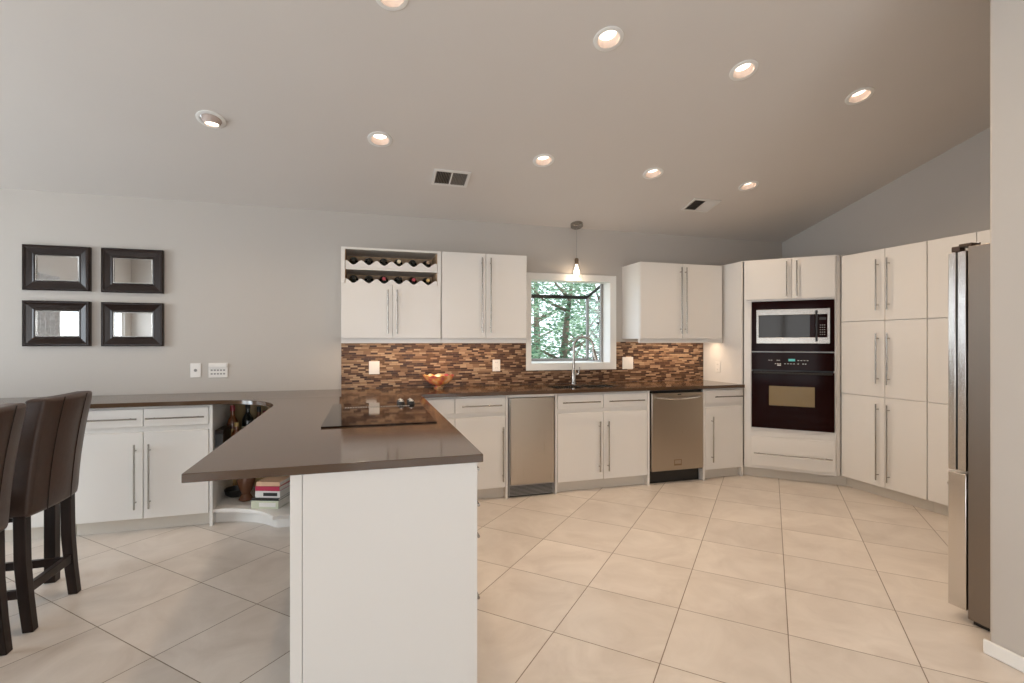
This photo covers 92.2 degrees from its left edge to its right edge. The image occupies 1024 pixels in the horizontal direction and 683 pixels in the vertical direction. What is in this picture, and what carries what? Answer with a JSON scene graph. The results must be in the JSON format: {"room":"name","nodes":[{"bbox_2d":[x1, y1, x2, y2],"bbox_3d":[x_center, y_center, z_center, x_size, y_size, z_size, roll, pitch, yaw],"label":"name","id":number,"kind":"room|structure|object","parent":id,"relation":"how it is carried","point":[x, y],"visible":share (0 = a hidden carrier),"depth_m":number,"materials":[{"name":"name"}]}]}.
{"room":"kitchen","nodes":[
{"label":"kitchen","id":0,"kind":"room"},
{"bbox_2d":[0,188,781,458],"bbox_3d":[-1.491,0.038,4.481,10.056,2.600,0.140,0,0,-16],"label":"wall","id":1,"kind":"structure","parent":0,"point":[255,290],"depth_m":4.16,"materials":[{"name":"paint"}]},
{"bbox_2d":[22,244,91,291],"bbox_3d":[-3.506,-0.565,3.799,0.428,0.345,0.036,0,0,-16],"label":"wall mirror","id":2,"kind":"object","parent":1,"relation":"attached to","point":[44,267],"visible":1,"depth_m":3.80,"materials":[{"name":"brown wood"}]},
{"bbox_2d":[22,300,91,345],"bbox_3d":[-3.506,-0.138,3.799,0.428,0.348,0.036,0,0,-16],"label":"wall mirror","id":3,"kind":"object","parent":1,"relation":"attached to","point":[64,323],"visible":1,"depth_m":3.80,"materials":[{"name":"brown wood"}]},
{"bbox_2d":[101,248,163,293],"bbox_3d":[-3.029,-0.563,3.939,0.420,0.350,0.036,0,0,-16],"label":"wall mirror","id":4,"kind":"object","parent":1,"relation":"attached to","point":[122,270],"visible":1,"depth_m":3.94,"materials":[{"name":"brown wood"}]},
{"bbox_2d":[101,302,163,345],"bbox_3d":[-3.029,-0.136,3.939,0.420,0.347,0.036,0,0,-16],"label":"wall mirror","id":5,"kind":"object","parent":1,"relation":"attached to","point":[122,324],"visible":1,"depth_m":3.94,"materials":[{"name":"brown wood"}]},
{"bbox_2d":[190,363,200,377],"bbox_3d":[-2.616,0.238,4.072,0.076,0.118,0.012,0,0,-16],"label":"wall jack","id":6,"kind":"object","parent":1,"relation":"attached to","point":[195,368],"visible":1,"depth_m":4.07,"materials":[{"name":"white plastic"}]},
{"bbox_2d":[209,363,227,377],"bbox_3d":[-2.455,0.241,4.116,0.142,0.122,0.018,0,0,-16],"label":"keypad","id":7,"kind":"object","parent":1,"relation":"attached to","point":[216,370],"visible":1,"depth_m":4.12,"materials":[{"name":"white plastic"}]},
{"bbox_2d":[341,246,440,342],"bbox_3d":[-1.058,-0.385,4.327,0.824,0.798,0.396,0,0,-16],"label":"upper cabinet","id":8,"kind":"object","parent":1,"relation":"attached to","point":[375,311],"visible":1,"depth_m":4.19,"materials":[{"name":"paint"}]},
{"bbox_2d":[349,257,357,263],"bbox_3d":[-1.360,-0.683,4.241,0.077,0.077,0.300,0,0,-16],"label":"wine bottle","id":9,"kind":"object","parent":8,"relation":"in","point":[353,260],"visible":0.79,"depth_m":4.17,"materials":[{"name":"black glass"}]},
{"bbox_2d":[349,275,358,282],"bbox_3d":[-1.360,-0.531,4.241,0.077,0.077,0.300,0,0,-16],"label":"wine bottle","id":10,"kind":"object","parent":8,"relation":"on","point":[353,278],"visible":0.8,"depth_m":4.17,"materials":[{"name":"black glass"}]},
{"bbox_2d":[364,275,372,282],"bbox_3d":[-1.242,-0.531,4.275,0.077,0.077,0.300,0,0,-16],"label":"wine bottle","id":11,"kind":"object","parent":8,"relation":"on","point":[368,279],"visible":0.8,"depth_m":4.21,"materials":[{"name":"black glass"}]},
{"bbox_2d":[364,258,372,264],"bbox_3d":[-1.242,-0.683,4.275,0.077,0.077,0.300,0,0,-16],"label":"wine bottle","id":12,"kind":"object","parent":8,"relation":"in","point":[368,261],"visible":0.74,"depth_m":4.20,"materials":[{"name":"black glass"}]},
{"bbox_2d":[379,276,387,283],"bbox_3d":[-1.123,-0.531,4.310,0.077,0.077,0.300,0,0,-16],"label":"wine bottle","id":13,"kind":"object","parent":8,"relation":"on","point":[383,279],"visible":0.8,"depth_m":4.24,"materials":[{"name":"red glass"}]},
{"bbox_2d":[379,258,387,265],"bbox_3d":[-1.123,-0.683,4.310,0.077,0.077,0.300,0,0,-16],"label":"wine bottle","id":14,"kind":"object","parent":8,"relation":"in","point":[383,261],"visible":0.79,"depth_m":4.24,"materials":[{"name":"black glass"}]},
{"bbox_2d":[345,267,436,276],"bbox_3d":[-1.062,-0.609,4.343,0.755,0.018,0.337,0,0,-16],"label":"shelf","id":15,"kind":"object","parent":8,"relation":"attached to","point":[358,271],"depth_m":4.28,"materials":[{"name":"paint"}]},
{"bbox_2d":[393,277,402,283],"bbox_3d":[-1.005,-0.531,4.345,0.077,0.077,0.300,0,0,-16],"label":"wine bottle","id":16,"kind":"object","parent":8,"relation":"on","point":[398,280],"visible":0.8,"depth_m":4.27,"materials":[{"name":"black glass"}]},
{"bbox_2d":[394,259,402,265],"bbox_3d":[-1.005,-0.683,4.345,0.077,0.077,0.300,0,0,-16],"label":"wine bottle","id":17,"kind":"object","parent":8,"relation":"in","point":[398,262],"visible":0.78,"depth_m":4.27,"materials":[{"name":"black glass"}]},
{"bbox_2d":[408,277,416,284],"bbox_3d":[-0.887,-0.531,4.379,0.077,0.077,0.300,0,0,-16],"label":"wine bottle","id":18,"kind":"object","parent":8,"relation":"on","point":[412,280],"visible":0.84,"depth_m":4.31,"materials":[{"name":"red glass"}]},
{"bbox_2d":[408,260,416,266],"bbox_3d":[-0.887,-0.683,4.379,0.077,0.077,0.300,0,0,-16],"label":"wine bottle","id":19,"kind":"object","parent":8,"relation":"in","point":[412,263],"visible":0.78,"depth_m":4.30,"materials":[{"name":"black glass"}]},
{"bbox_2d":[422,278,430,284],"bbox_3d":[-0.768,-0.531,4.414,0.077,0.077,0.300,0,0,-16],"label":"wine bottle","id":20,"kind":"object","parent":8,"relation":"on","point":[427,281],"visible":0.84,"depth_m":4.34,"materials":[{"name":"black glass"}]},
{"bbox_2d":[422,260,430,267],"bbox_3d":[-0.768,-0.683,4.414,0.077,0.077,0.300,0,0,-16],"label":"wine bottle","id":21,"kind":"object","parent":8,"relation":"in","point":[426,263],"visible":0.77,"depth_m":4.34,"materials":[{"name":"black glass"}]},
{"bbox_2d":[441,252,526,342],"bbox_3d":[-0.284,-0.385,4.554,0.782,0.798,0.396,0,0,-16],"label":"upper cabinet","id":22,"kind":"object","parent":1,"relation":"attached to","point":[484,296],"visible":0.94,"depth_m":4.39,"materials":[{"name":"paint"}]},
{"bbox_2d":[341,342,702,388],"bbox_3d":[0.296,0.213,4.925,3.788,0.420,0.012,0,0,-16],"label":"backsplash","id":23,"kind":"structure","parent":1,"relation":"attached to","point":[401,364],"depth_m":4.76,"materials":[{"name":"tile"}]},
{"bbox_2d":[369,361,379,373],"bbox_3d":[-1.247,0.237,4.462,0.092,0.118,0.009,0,0,-16],"label":"light switch","id":24,"kind":"object","parent":23,"relation":"attached to","point":[374,366],"visible":1,"depth_m":4.46,"materials":[{"name":"white plastic"}]},
{"bbox_2d":[493,360,499,370],"bbox_3d":[-0.151,0.232,4.783,0.076,0.113,0.009,0,0,-16],"label":"power outlet","id":25,"kind":"object","parent":23,"relation":"attached to","point":[496,363],"visible":1,"depth_m":4.78,"materials":[{"name":"white plastic"}]},
{"bbox_2d":[622,357,632,368],"bbox_3d":[1.219,0.226,5.184,0.125,0.125,0.009,0,0,-16],"label":"light switch","id":26,"kind":"object","parent":23,"relation":"attached to","point":[627,362],"visible":1,"depth_m":5.18,"materials":[{"name":"white plastic"}]},
{"bbox_2d":[526,272,615,370],"bbox_3d":[0.537,-0.198,5.272,0.987,0.972,0.562,0,0,-16],"label":"window","id":27,"kind":"structure","parent":1,"relation":"in","point":[607,286],"depth_m":5.13,"materials":[{"name":"paint"}]},
{"bbox_2d":[622,262,721,342],"bbox_3d":[1.680,-0.385,5.129,0.974,0.798,0.396,0,0,-16],"label":"upper cabinet","id":28,"kind":"object","parent":1,"relation":"attached to","point":[662,302],"visible":1,"depth_m":4.97,"materials":[{"name":"paint"}]},
{"bbox_2d":[0,0,989,242],"bbox_3d":[-0.320,-1.795,0.480,10.056,1.352,8.500,0,0,-16],"label":"ceiling","id":29,"kind":"structure","parent":0,"point":[98,97],"depth_m":3.20,"materials":[{"name":"paint"}]},
{"bbox_2d":[195,110,225,128],"bbox_3d":[-1.936,-1.429,3.170,0.169,0.065,0.165,0,0,8],"label":"recessed light","id":30,"kind":"object","parent":29,"relation":"in","point":[211,119],"visible":0.99,"depth_m":3.14,"materials":[{"name":"paint"}]},
{"bbox_2d":[367,131,391,146],"bbox_3d":[-0.931,-1.445,3.475,0.169,0.089,0.165,0,0,8],"label":"recessed light","id":31,"kind":"object","parent":29,"relation":"in","point":[378,139],"visible":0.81,"depth_m":3.51,"materials":[{"name":"paint"}]},
{"bbox_2d":[376,0,407,10],"bbox_3d":[-0.596,-1.726,2.430,0.169,0.089,0.165,0,0,8],"label":"recessed light","id":32,"kind":"object","parent":29,"relation":"in","point":[391,5],"visible":1,"depth_m":2.48,"materials":[{"name":"paint"}]},
{"bbox_2d":[431,169,470,187],"bbox_3d":[-0.496,-1.323,4.000,0.296,0.062,0.214,0,0,-16],"label":"ceiling vent","id":33,"kind":"object","parent":29,"relation":"in","point":[442,177],"visible":1,"depth_m":4.00,"materials":[{"name":"metal"}]},
{"bbox_2d":[533,154,553,166],"bbox_3d":[0.247,-1.436,3.856,0.169,0.089,0.165,0,0,8],"label":"recessed light","id":34,"kind":"object","parent":29,"relation":"in","point":[542,160],"visible":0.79,"depth_m":3.89,"materials":[{"name":"paint"}]},
{"bbox_2d":[570,221,582,275],"bbox_3d":[0.649,-0.900,4.938,0.124,0.590,0.128,0,0,-16],"label":"pendant light","id":35,"kind":"object","parent":29,"relation":"hanging from","point":[575,225],"visible":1,"depth_m":4.92,"materials":[{"name":"white glass"}]},
{"bbox_2d":[593,26,623,51],"bbox_3d":[0.543,-1.723,2.775,0.169,0.089,0.165,0,0,8],"label":"recessed light","id":36,"kind":"object","parent":29,"relation":"in","point":[608,38],"visible":0.9,"depth_m":2.80,"materials":[{"name":"paint"}]},
{"bbox_2d":[643,167,662,178],"bbox_3d":[1.186,-1.433,4.143,0.169,0.089,0.165,0,0,8],"label":"recessed light","id":37,"kind":"object","parent":29,"relation":"in","point":[652,173],"visible":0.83,"depth_m":4.18,"materials":[{"name":"paint"}]},
{"bbox_2d":[681,198,720,212],"bbox_3d":[1.817,-1.308,4.740,0.296,0.062,0.214,0,0,-16],"label":"ceiling vent","id":38,"kind":"object","parent":29,"relation":"in","point":[697,204],"visible":1,"depth_m":4.73,"materials":[{"name":"metal"}]},
{"bbox_2d":[729,59,758,80],"bbox_3d":[1.447,-1.713,3.079,0.169,0.089,0.165,0,0,8],"label":"recessed light","id":39,"kind":"object","parent":29,"relation":"in","point":[743,70],"visible":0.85,"depth_m":3.11,"materials":[{"name":"paint"}]},
{"bbox_2d":[738,181,758,190],"bbox_3d":[2.136,-1.425,4.452,0.169,0.089,0.165,0,0,8],"label":"recessed light","id":40,"kind":"object","parent":29,"relation":"in","point":[749,185],"visible":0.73,"depth_m":4.49,"materials":[{"name":"paint"}]},
{"bbox_2d":[845,87,873,104],"bbox_3d":[2.386,-1.706,3.385,0.169,0.089,0.165,0,0,8],"label":"recessed light","id":41,"kind":"object","parent":29,"relation":"in","point":[860,95],"visible":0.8,"depth_m":3.41,"materials":[{"name":"paint"}]},
{"bbox_2d":[0,459,1023,682],"bbox_3d":[-0.327,1.398,0.503,10.056,0.120,8.550,0,0,-16],"label":"floor","id":42,"kind":"structure","parent":0,"point":[736,578],"depth_m":2.58,"materials":[{"name":"tile"}]},
{"bbox_2d":[0,403,26,655],"bbox_3d":[-2.281,0.801,1.897,0.518,1.073,0.430,0,0,-16],"label":"bar stool","id":43,"kind":"object","parent":42,"relation":"on","point":[12,415],"visible":1,"depth_m":2.09,"materials":[{"name":"brown leather"}]},
{"bbox_2d":[5,510,76,541],"bbox_3d":[-3.458,0.897,3.482,0.824,0.882,0.633,0,0,-16],"label":"base cabinet","id":44,"kind":"object","parent":42,"relation":"on","point":[37,520],"visible":0.02,"depth_m":3.29,"materials":[{"name":"paint"}]},
{"bbox_2d":[5,391,91,632],"bbox_3d":[-2.431,0.801,2.409,0.518,1.073,0.430,0,0,-16],"label":"bar stool","id":45,"kind":"object","parent":42,"relation":"on","point":[48,459],"visible":0.95,"depth_m":2.33,"materials":[{"name":"brown leather"}]},
{"bbox_2d":[44,503,59,583],"bbox_3d":[-2.976,0.882,2.015,1.252,0.912,1.280,0,0,-16],"label":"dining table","id":46,"kind":"object","parent":42,"relation":"on","point":[52,516],"visible":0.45,"depth_m":2.73,"materials":[{"name":"brown wood"}]},
{"bbox_2d":[75,405,208,535],"bbox_3d":[-2.664,0.897,3.715,0.823,0.882,0.633,0,0,-16],"label":"base cabinet","id":47,"kind":"object","parent":42,"relation":"on","point":[134,460],"visible":0.74,"depth_m":3.45,"materials":[{"name":"paint"}]},
{"bbox_2d":[209,404,289,527],"bbox_3d":[-1.826,0.897,3.825,0.842,0.882,0.840,0,0,-16],"label":"corner shelf","id":48,"kind":"object","parent":42,"relation":"on","point":[222,508],"visible":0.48,"depth_m":3.65,"materials":[{"name":"paint"}]},
{"bbox_2d":[215,425,230,448],"bbox_3d":[-2.177,0.738,3.718,0.056,0.176,0.224,0,0,-16],"label":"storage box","id":49,"kind":"object","parent":48,"relation":"on","point":[222,434],"visible":0.74,"depth_m":3.62,"materials":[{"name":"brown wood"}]},
{"bbox_2d":[224,485,240,497],"bbox_3d":[-2.185,1.190,3.903,0.170,0.060,0.170,0,0,-16],"label":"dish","id":50,"kind":"object","parent":48,"relation":"on","point":[232,491],"visible":0.65,"depth_m":3.85,"materials":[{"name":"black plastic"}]},
{"bbox_2d":[227,405,237,433],"bbox_3d":[-2.198,0.664,3.879,0.082,0.325,0.082,0,0,-16],"label":"bottle","id":51,"kind":"object","parent":48,"relation":"on","point":[232,419],"visible":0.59,"depth_m":3.86,"materials":[{"name":"orange glass"}]},
{"bbox_2d":[231,422,239,436],"bbox_3d":[-2.112,0.724,3.779,0.074,0.205,0.074,0,0,-16],"label":"bottle","id":52,"kind":"object","parent":48,"relation":"on","point":[236,424],"visible":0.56,"depth_m":3.77,"materials":[{"name":"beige glass"}]},
{"bbox_2d":[236,478,255,501],"bbox_3d":[-2.050,1.090,3.797,0.132,0.260,0.132,0,0,-16],"label":"vase","id":53,"kind":"object","parent":48,"relation":"on","point":[245,486],"visible":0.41,"depth_m":3.76,"materials":[{"name":"brown ceramic"}]},
{"bbox_2d":[241,404,253,428],"bbox_3d":[-2.124,0.659,3.963,0.090,0.335,0.090,0,0,-16],"label":"bottle","id":54,"kind":"object","parent":48,"relation":"on","point":[248,418],"visible":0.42,"depth_m":3.94,"materials":[{"name":"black glass"}]},
{"bbox_2d":[255,406,260,418],"bbox_3d":[-2.084,0.681,4.058,0.078,0.290,0.078,0,0,-16],"label":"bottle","id":55,"kind":"object","parent":48,"relation":"on","point":[258,407],"visible":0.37,"depth_m":4.04,"materials":[{"name":"black glass"}]},
{"bbox_2d":[251,494,289,508],"bbox_3d":[-1.795,1.191,3.730,0.205,0.057,0.273,0,0,4],"label":"book","id":56,"kind":"object","parent":48,"relation":"on","point":[254,504],"visible":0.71,"depth_m":3.60,"materials":[{"name":"paper"}]},
{"bbox_2d":[259,503,275,506],"bbox_3d":[-1.784,1.191,3.593,0.125,0.029,0.001,0,0,4],"label":"print","id":57,"kind":"object","parent":56,"relation":"attached to","point":[260,504],"depth_m":3.59},
{"bbox_2d":[251,492,289,500],"bbox_3d":[-1.793,1.153,3.731,0.205,0.017,0.272,0,0,4],"label":"book","id":58,"kind":"object","parent":56,"relation":"on","point":[254,498],"visible":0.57,"depth_m":3.60,"materials":[{"name":"black paper"}]},
{"bbox_2d":[255,486,289,497],"bbox_3d":[-1.783,1.119,3.733,0.185,0.047,0.253,0,0,3],"label":"book","id":59,"kind":"object","parent":58,"relation":"on","point":[258,494],"visible":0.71,"depth_m":3.61,"materials":[{"name":"white paper"}]},
{"bbox_2d":[263,493,276,495],"bbox_3d":[-1.769,1.119,3.606,0.105,0.024,0.001,0,0,3],"label":"print","id":60,"kind":"object","parent":59,"relation":"attached to","point":[264,494],"depth_m":3.61},
{"bbox_2d":[255,481,289,490],"bbox_3d":[-1.781,1.078,3.734,0.185,0.033,0.252,0,0,5],"label":"book","id":61,"kind":"object","parent":59,"relation":"on","point":[257,488],"visible":0.57,"depth_m":3.61,"materials":[{"name":"red paper"}]},
{"bbox_2d":[256,476,289,485],"bbox_3d":[-1.785,1.046,3.733,0.175,0.029,0.242,0,0,2],"label":"book","id":62,"kind":"object","parent":61,"relation":"on","point":[279,480],"visible":0.77,"depth_m":3.66,"materials":[{"name":"beige paper"}]},
{"bbox_2d":[290,462,479,682],"bbox_3d":[-0.728,0.897,2.793,0.684,0.882,2.100,0,0,-16],"label":"base cabinet","id":63,"kind":"object","parent":42,"relation":"on","point":[383,562],"visible":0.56,"depth_m":1.77,"materials":[{"name":"paint"}]},
{"bbox_2d":[0,380,744,482],"bbox_3d":[-0.924,0.439,3.089,7.162,0.030,2.824,0,0,-16],"label":"countertop","id":64,"kind":"structure","parent":63,"relation":"on","point":[288,439],"depth_m":2.32,"materials":[{"name":"brown stone"}]},
{"bbox_2d":[321,398,436,427],"bbox_3d":[-0.791,0.406,2.926,0.566,0.036,0.914,0,0,-16],"label":"cooktop","id":65,"kind":"object","parent":64,"relation":"in","point":[400,412],"visible":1,"depth_m":2.82,"materials":[{"name":"black glass"}]},
{"bbox_2d":[345,405,408,407],"bbox_3d":[-0.857,0.416,3.146,0.396,0.002,0.030,0,0,-16],"label":"vent grille","id":66,"kind":"object","parent":65,"relation":"attached to","point":[395,405],"depth_m":3.15,"materials":[{"name":"grey plastic"}]},
{"bbox_2d":[423,374,453,388],"bbox_3d":[-0.664,0.361,4.464,0.282,0.125,0.284,0,0,-36],"label":"bowl","id":67,"kind":"object","parent":64,"relation":"on","point":[438,380],"visible":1,"depth_m":4.38,"materials":[{"name":"orange glass"}]},
{"bbox_2d":[548,385,615,388],"bbox_3d":[0.671,0.535,4.682,0.658,0.206,0.338,0,0,-16],"label":"sink","id":68,"kind":"object","parent":64,"relation":"in","point":[575,386],"visible":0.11,"depth_m":4.83,"materials":[{"name":"metal"}]},
{"bbox_2d":[571,336,597,383],"bbox_3d":[0.715,0.184,4.879,0.270,0.480,0.061,0,0,21],"label":"faucet","id":69,"kind":"object","parent":64,"relation":"on","point":[574,374],"visible":0.99,"depth_m":4.90,"materials":[{"name":"silver metal"}]},
{"bbox_2d":[425,395,507,498],"bbox_3d":[-0.450,0.897,4.363,0.699,0.882,0.633,0,0,-16],"label":"base cabinet","id":70,"kind":"object","parent":42,"relation":"on","point":[483,420],"visible":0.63,"depth_m":4.14,"materials":[{"name":"paint"}]},
{"bbox_2d":[508,394,554,496],"bbox_3d":[0.093,0.897,4.524,0.422,0.882,0.599,0,0,-16],"label":"trash compactor","id":71,"kind":"object","parent":42,"relation":"on","point":[530,417],"visible":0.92,"depth_m":4.24,"materials":[{"name":"metal"}]},
{"bbox_2d":[508,482,553,496],"bbox_3d":[0.167,1.278,4.271,0.412,0.096,0.014,0,0,-16],"label":"grille","id":72,"kind":"object","parent":71,"relation":"attached to","point":[518,489],"depth_m":4.27,"materials":[{"name":"grey plastic"}]},
{"bbox_2d":[554,391,649,493],"bbox_3d":[0.751,0.897,4.714,0.938,0.882,0.633,0,0,-16],"label":"base cabinet","id":73,"kind":"object","parent":42,"relation":"on","point":[602,439],"visible":0.8,"depth_m":4.44,"materials":[{"name":"paint"}]},
{"bbox_2d":[650,389,702,482],"bbox_3d":[1.490,0.900,4.901,0.570,0.876,0.660,0,0,-16],"label":"dishwasher","id":74,"kind":"object","parent":42,"relation":"on","point":[676,416],"visible":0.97,"depth_m":4.64,"materials":[{"name":"silver metal"}]},
{"bbox_2d":[698,388,742,479],"bbox_3d":[1.984,0.897,5.075,0.464,0.882,0.633,0,0,-16],"label":"base cabinet","id":75,"kind":"object","parent":42,"relation":"on","point":[722,407],"visible":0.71,"depth_m":4.81,"materials":[{"name":"paint"}]},
{"bbox_2d":[703,255,845,485],"bbox_3d":[2.797,0.269,5.062,1.083,2.137,1.135,0,0,-16],"label":"tall cabinet","id":76,"kind":"object","parent":42,"relation":"on","point":[800,455],"visible":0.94,"depth_m":4.77,"materials":[{"name":"paint"}]},
{"bbox_2d":[715,362,719,372],"bbox_3d":[2.180,0.270,5.223,0.009,0.114,0.070,0,0,-16],"label":"power outlet","id":77,"kind":"object","parent":76,"relation":"attached to","point":[717,364],"visible":1,"depth_m":5.22,"materials":[{"name":"white plastic"}]},
{"bbox_2d":[752,352,833,432],"bbox_3d":[2.766,0.473,4.891,0.685,0.732,0.520,0,0,27],"label":"wall oven","id":78,"kind":"object","parent":76,"relation":"in","point":[791,390],"visible":0.99,"depth_m":4.68,"materials":[{"name":"black plastic"}]},
{"bbox_2d":[752,299,833,351],"bbox_3d":[2.756,-0.148,4.870,0.687,0.484,0.485,0,0,27],"label":"microwave","id":79,"kind":"object","parent":76,"relation":"in","point":[799,325],"visible":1,"depth_m":4.69,"materials":[{"name":"silver glass"}]},
{"bbox_2d":[841,241,932,511],"bbox_3d":[3.343,0.274,4.261,0.497,2.128,0.728,0,0,-16],"label":"pantry cabinet","id":80,"kind":"object","parent":42,"relation":"on","point":[884,292],"visible":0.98,"depth_m":4.15,"materials":[{"name":"paint"}]},
{"bbox_2d":[928,230,989,515],"bbox_3d":[3.538,0.274,3.597,0.497,2.128,0.652,0,0,-16],"label":"pantry cabinet","id":81,"kind":"object","parent":42,"relation":"on","point":[938,249],"visible":0.16,"depth_m":3.77,"materials":[{"name":"paint"}]},
{"bbox_2d":[947,242,989,631],"bbox_3d":[2.678,0.435,2.196,0.910,1.806,0.861,0,0,-16],"label":"refrigerator","id":82,"kind":"object","parent":42,"relation":"on","point":[968,483],"visible":0.59,"depth_m":2.33,"materials":[{"name":"silver metal"}]},
{"bbox_2d":[782,127,989,322],"bbox_3d":[4.402,-0.581,1.784,0.140,3.839,8.350,0,0,-16],"label":"wall","id":83,"kind":"structure","parent":0,"point":[948,195],"depth_m":4.36,"materials":[{"name":"paint"}]},
{"bbox_2d":[983,0,1023,672],"bbox_3d":[2.804,-0.581,-0.239,0.173,3.839,4.966,0,0,-16],"label":"wall","id":84,"kind":"structure","parent":0,"point":[1006,16],"depth_m":2.05,"materials":[{"name":"paint"}]},
{"label":"outside","id":85,"kind":"structure","parent":0,"visible":0},
{"bbox_3d":[0.450,1.888,16.256,22.000,0.100,21.050,0,0,-16],"label":"ground","id":86,"kind":"structure","parent":85,"visible":0},
{"bbox_2d":[531,282,580,357],"bbox_3d":[0.185,-0.704,11.344,2.882,5.091,2.402,0,0,-16],"label":"tree","id":87,"kind":"object","parent":86,"relation":"on","point":[547,292],"visible":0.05,"depth_m":11.32,"materials":[{"name":"green plant"}]},
{"bbox_2d":[531,282,585,356],"bbox_3d":[0.894,-1.259,14.283,4.324,6.202,3.705,0,0,-27],"label":"tree","id":88,"kind":"object","parent":86,"relation":"on","point":[535,318],"visible":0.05,"depth_m":14.30,"materials":[{"name":"green plant"}]},
{"bbox_2d":[531,282,599,358],"bbox_3d":[0.495,-0.189,7.534,2.625,4.086,2.288,0,0,-16],"label":"tree","id":89,"kind":"object","parent":86,"relation":"on","point":[564,350],"visible":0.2,"depth_m":7.61,"materials":[{"name":"green plant"}]},
{"bbox_2d":[536,283,599,359],"bbox_3d":[1.711,-0.137,9.590,2.868,3.960,2.469,0,0,-16],"label":"tree","id":90,"kind":"object","parent":86,"relation":"on","point":[567,288],"visible":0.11,"depth_m":9.54,"materials":[{"name":"green plant"}]},
{"bbox_2d":[559,284,599,355],"bbox_3d":[2.979,-0.892,12.190,3.770,5.469,3.111,0,0,-7],"label":"tree","id":91,"kind":"object","parent":86,"relation":"on","point":[594,313],"visible":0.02,"depth_m":12.65,"materials":[{"name":"green plant"}]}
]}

